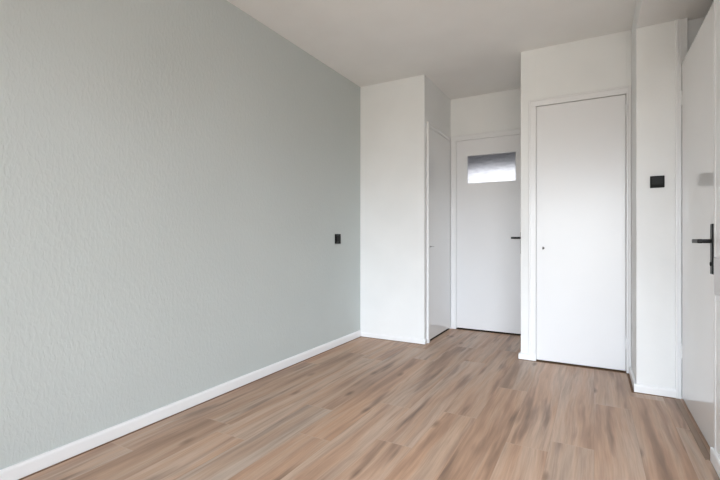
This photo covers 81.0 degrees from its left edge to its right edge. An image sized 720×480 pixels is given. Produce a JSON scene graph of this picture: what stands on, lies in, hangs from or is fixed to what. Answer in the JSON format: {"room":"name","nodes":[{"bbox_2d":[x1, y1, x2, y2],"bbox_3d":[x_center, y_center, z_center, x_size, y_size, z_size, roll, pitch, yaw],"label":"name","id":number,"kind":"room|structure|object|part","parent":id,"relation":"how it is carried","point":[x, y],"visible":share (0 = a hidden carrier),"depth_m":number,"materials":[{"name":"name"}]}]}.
{"room":"empty bedroom","nodes":[
{"label":"empty bedroom","id":0,"kind":"room"},
{"bbox_2d":[0,0,359,469],"bbox_3d":[-1.130,-0.250,2.414,0.120,2.620,6.365,0,0,29],"label":"wall","id":1,"kind":"structure","parent":0,"point":[179,179],"depth_m":2.31,"materials":[{"name":"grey paint"}]},
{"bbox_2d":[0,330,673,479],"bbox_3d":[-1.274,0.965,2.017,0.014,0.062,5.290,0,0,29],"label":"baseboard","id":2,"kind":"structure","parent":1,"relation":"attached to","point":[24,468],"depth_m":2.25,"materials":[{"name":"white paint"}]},
{"bbox_2d":[335,234,340,243],"bbox_3d":[-0.206,-0.001,3.942,0.013,0.090,0.090,0,0,29],"label":"wall switch","id":3,"kind":"object","parent":1,"relation":"attached to","point":[337,236],"visible":1,"depth_m":3.94,"materials":[{"name":"black plastic"}]},
{"bbox_2d":[18,328,719,479],"bbox_3d":[0.851,1.030,1.326,4.400,0.060,6.145,0,0,29],"label":"floor","id":4,"kind":"structure","parent":0,"point":[460,404],"depth_m":2.23,"materials":[{"name":"brown laminate"}]},
{"bbox_2d":[360,75,450,343],"bbox_3d":[0.509,-0.250,4.529,0.695,2.620,0.835,0,0,29],"label":"wall","id":5,"kind":"structure","parent":0,"point":[395,115],"depth_m":4.17,"materials":[{"name":"white paint"}]},
{"bbox_2d":[361,332,427,343],"bbox_3d":[0.330,0.974,4.183,0.689,0.044,0.071,0,0,29],"label":"baseboard","id":6,"kind":"structure","parent":5,"relation":"attached to","point":[364,334],"depth_m":4.13,"materials":[{"name":"white paint"}]},
{"bbox_2d":[427,122,449,342],"bbox_3d":[0.832,-0.062,4.376,0.018,2.125,0.751,0,0,29],"label":"trim","id":7,"kind":"structure","parent":5,"relation":"attached to","point":[429,125],"depth_m":4.05,"materials":[{"name":"white paint"}]},
{"bbox_2d":[430,128,449,338],"bbox_3d":[0.837,-0.051,4.387,0.084,2.067,0.685,0,0,29],"label":"door","id":8,"kind":"structure","parent":5,"relation":"in","point":[439,146],"depth_m":4.37,"materials":[{"name":"white paint"}]},
{"bbox_2d":[227,0,635,99],"bbox_3d":[1.234,-1.635,2.017,4.640,0.150,7.965,0,0,29],"label":"ceiling","id":9,"kind":"structure","parent":0,"point":[466,48],"depth_m":3.15,"materials":[{"name":"paint"}]},
{"bbox_2d":[451,88,520,327],"bbox_3d":[2.064,-0.250,4.213,3.720,2.620,0.120,0,0,29],"label":"wall","id":10,"kind":"structure","parent":0,"point":[497,111],"depth_m":4.53,"materials":[{"name":"white paint"}]},
{"bbox_2d":[430,328,520,340],"bbox_3d":[1.200,0.998,4.238,0.855,0.004,0.775,0,0,29],"label":"trim","id":11,"kind":"structure","parent":10,"relation":"attached to","point":[448,328],"depth_m":4.50,"materials":[{"name":"white wood"}]},
{"bbox_2d":[451,128,520,328],"bbox_3d":[1.392,-0.072,4.505,0.862,2.145,0.020,0,0,29],"label":"trim","id":12,"kind":"structure","parent":10,"relation":"attached to","point":[516,131],"depth_m":4.69,"materials":[{"name":"white paint"}]},
{"bbox_2d":[456,134,520,333],"bbox_3d":[1.397,-0.051,4.496,0.756,2.065,0.100,0,0,29],"label":"door","id":13,"kind":"structure","parent":10,"relation":"in","point":[488,170],"depth_m":4.52,"materials":[{"name":"white paint"}]},
{"bbox_3d":[1.406,-0.759,4.520,0.520,0.318,0.006,0,0,29],"label":"glass pane","id":14,"kind":"part","parent":13,"relation":"part of","materials":[{"name":"glass"}]},
{"bbox_2d":[521,30,630,353],"bbox_3d":[1.943,-0.250,3.700,0.877,2.620,0.895,0,0,29],"label":"wall","id":15,"kind":"structure","parent":0,"point":[600,62],"depth_m":3.39,"materials":[{"name":"white paint"}]},
{"bbox_2d":[519,351,535,360],"bbox_3d":[1.594,0.973,3.869,0.131,0.046,0.897,0,0,29],"label":"baseboard","id":16,"kind":"structure","parent":15,"relation":"attached to","point":[525,356],"depth_m":3.48,"materials":[{"name":"white paint"}]},
{"bbox_2d":[529,85,630,372],"bbox_3d":[1.704,-0.070,3.309,0.711,2.141,0.020,0,0,29],"label":"trim","id":17,"kind":"structure","parent":15,"relation":"attached to","point":[533,104],"depth_m":3.38,"materials":[{"name":"white paint"}]},
{"bbox_2d":[536,95,626,370],"bbox_3d":[1.717,-0.048,3.297,0.629,2.067,0.084,0,0,29],"label":"door","id":18,"kind":"structure","parent":15,"relation":"in","point":[581,145],"depth_m":3.29,"materials":[{"name":"white paint"}]},
{"bbox_2d":[631,6,675,388],"bbox_3d":[2.516,-0.250,2.615,1.378,2.620,0.445,0,0,29],"label":"wall pillar","id":19,"kind":"structure","parent":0,"point":[652,46],"depth_m":2.71,"materials":[{"name":"white paint"}]},
{"bbox_2d":[629,366,675,397],"bbox_3d":[1.989,0.971,2.888,0.220,0.051,0.439,0,0,29],"label":"baseboard","id":20,"kind":"structure","parent":19,"relation":"attached to","point":[661,391],"depth_m":2.71,"materials":[{"name":"white paint"}]},
{"bbox_2d":[650,175,664,187],"bbox_3d":[1.899,-0.365,2.693,0.076,0.075,0.018,0,0,29],"label":"wall thermostat","id":21,"kind":"object","parent":19,"relation":"attached to","point":[655,181],"visible":1,"depth_m":2.69,"materials":[{"name":"black plastic"}]},
{"bbox_2d":[636,0,713,27],"bbox_3d":[1.971,-1.468,1.757,1.258,0.185,1.785,0,0,29],"label":"ceiling","id":22,"kind":"structure","parent":0,"point":[648,12],"depth_m":2.55,"materials":[{"name":"paint"}]},
{"bbox_2d":[716,0,719,456],"bbox_3d":[2.026,-0.250,-0.220,1.784,2.620,4.792,0,0,2],"label":"wall","id":23,"kind":"structure","parent":0,"point":[717,1],"depth_m":1.82,"materials":[{"name":"white paint"}]},
{"bbox_2d":[675,17,704,398],"bbox_3d":[2.418,-0.188,2.463,0.942,2.375,0.116,0,0,29],"label":"trim","id":24,"kind":"structure","parent":23,"relation":"attached to","point":[686,30],"depth_m":2.64,"materials":[{"name":"white paint"}]},
{"bbox_3d":[2.419,-1.260,2.466,0.816,0.230,0.020,0,0,29],"label":"transom panel","id":25,"kind":"part","parent":24,"relation":"part of","materials":[{"name":"white paint"}]},
{"bbox_2d":[674,398,709,460],"bbox_3d":[1.778,0.998,2.268,0.028,0.004,0.839,0,0,29],"label":"trim","id":26,"kind":"structure","parent":23,"relation":"attached to","point":[689,422],"depth_m":2.19,"materials":[{"name":"brown wood"}]},
{"bbox_2d":[680,1,713,447],"bbox_3d":[1.796,-0.053,2.269,0.100,2.078,0.847,0,0,29],"label":"door","id":27,"kind":"structure","parent":23,"relation":"in","point":[697,92],"depth_m":2.21,"materials":[{"name":"white paint"}]},
{"bbox_3d":[1.619,0.010,2.002,0.051,0.020,0.134,0,0,29],"label":"handle","id":28,"kind":"part","parent":27,"relation":"part of","materials":[{"name":"black metal"}]},
{"bbox_3d":[1.617,0.046,1.936,0.009,0.232,0.040,0,0,29],"label":"handle plate","id":29,"kind":"part","parent":27,"relation":"part of","materials":[{"name":"black metal"}]},
{"bbox_2d":[710,447,719,477],"bbox_3d":[1.390,0.965,1.529,0.033,0.062,0.824,0,0,29],"label":"baseboard","id":30,"kind":"structure","parent":23,"relation":"attached to","point":[714,457],"depth_m":1.83,"materials":[{"name":"white paint"}]},
{"bbox_2d":[714,0,719,449],"bbox_3d":[1.596,-0.188,1.768,0.144,2.375,0.200,0,0,29],"label":"trim","id":31,"kind":"structure","parent":23,"relation":"attached to","point":[716,260],"depth_m":1.86,"materials":[{"name":"white paint"}]},
{"bbox_3d":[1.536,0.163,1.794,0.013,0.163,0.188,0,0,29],"label":"strike plate","id":32,"kind":"part","parent":31,"relation":"part of","materials":[{"name":"silver metal"}]}
]}

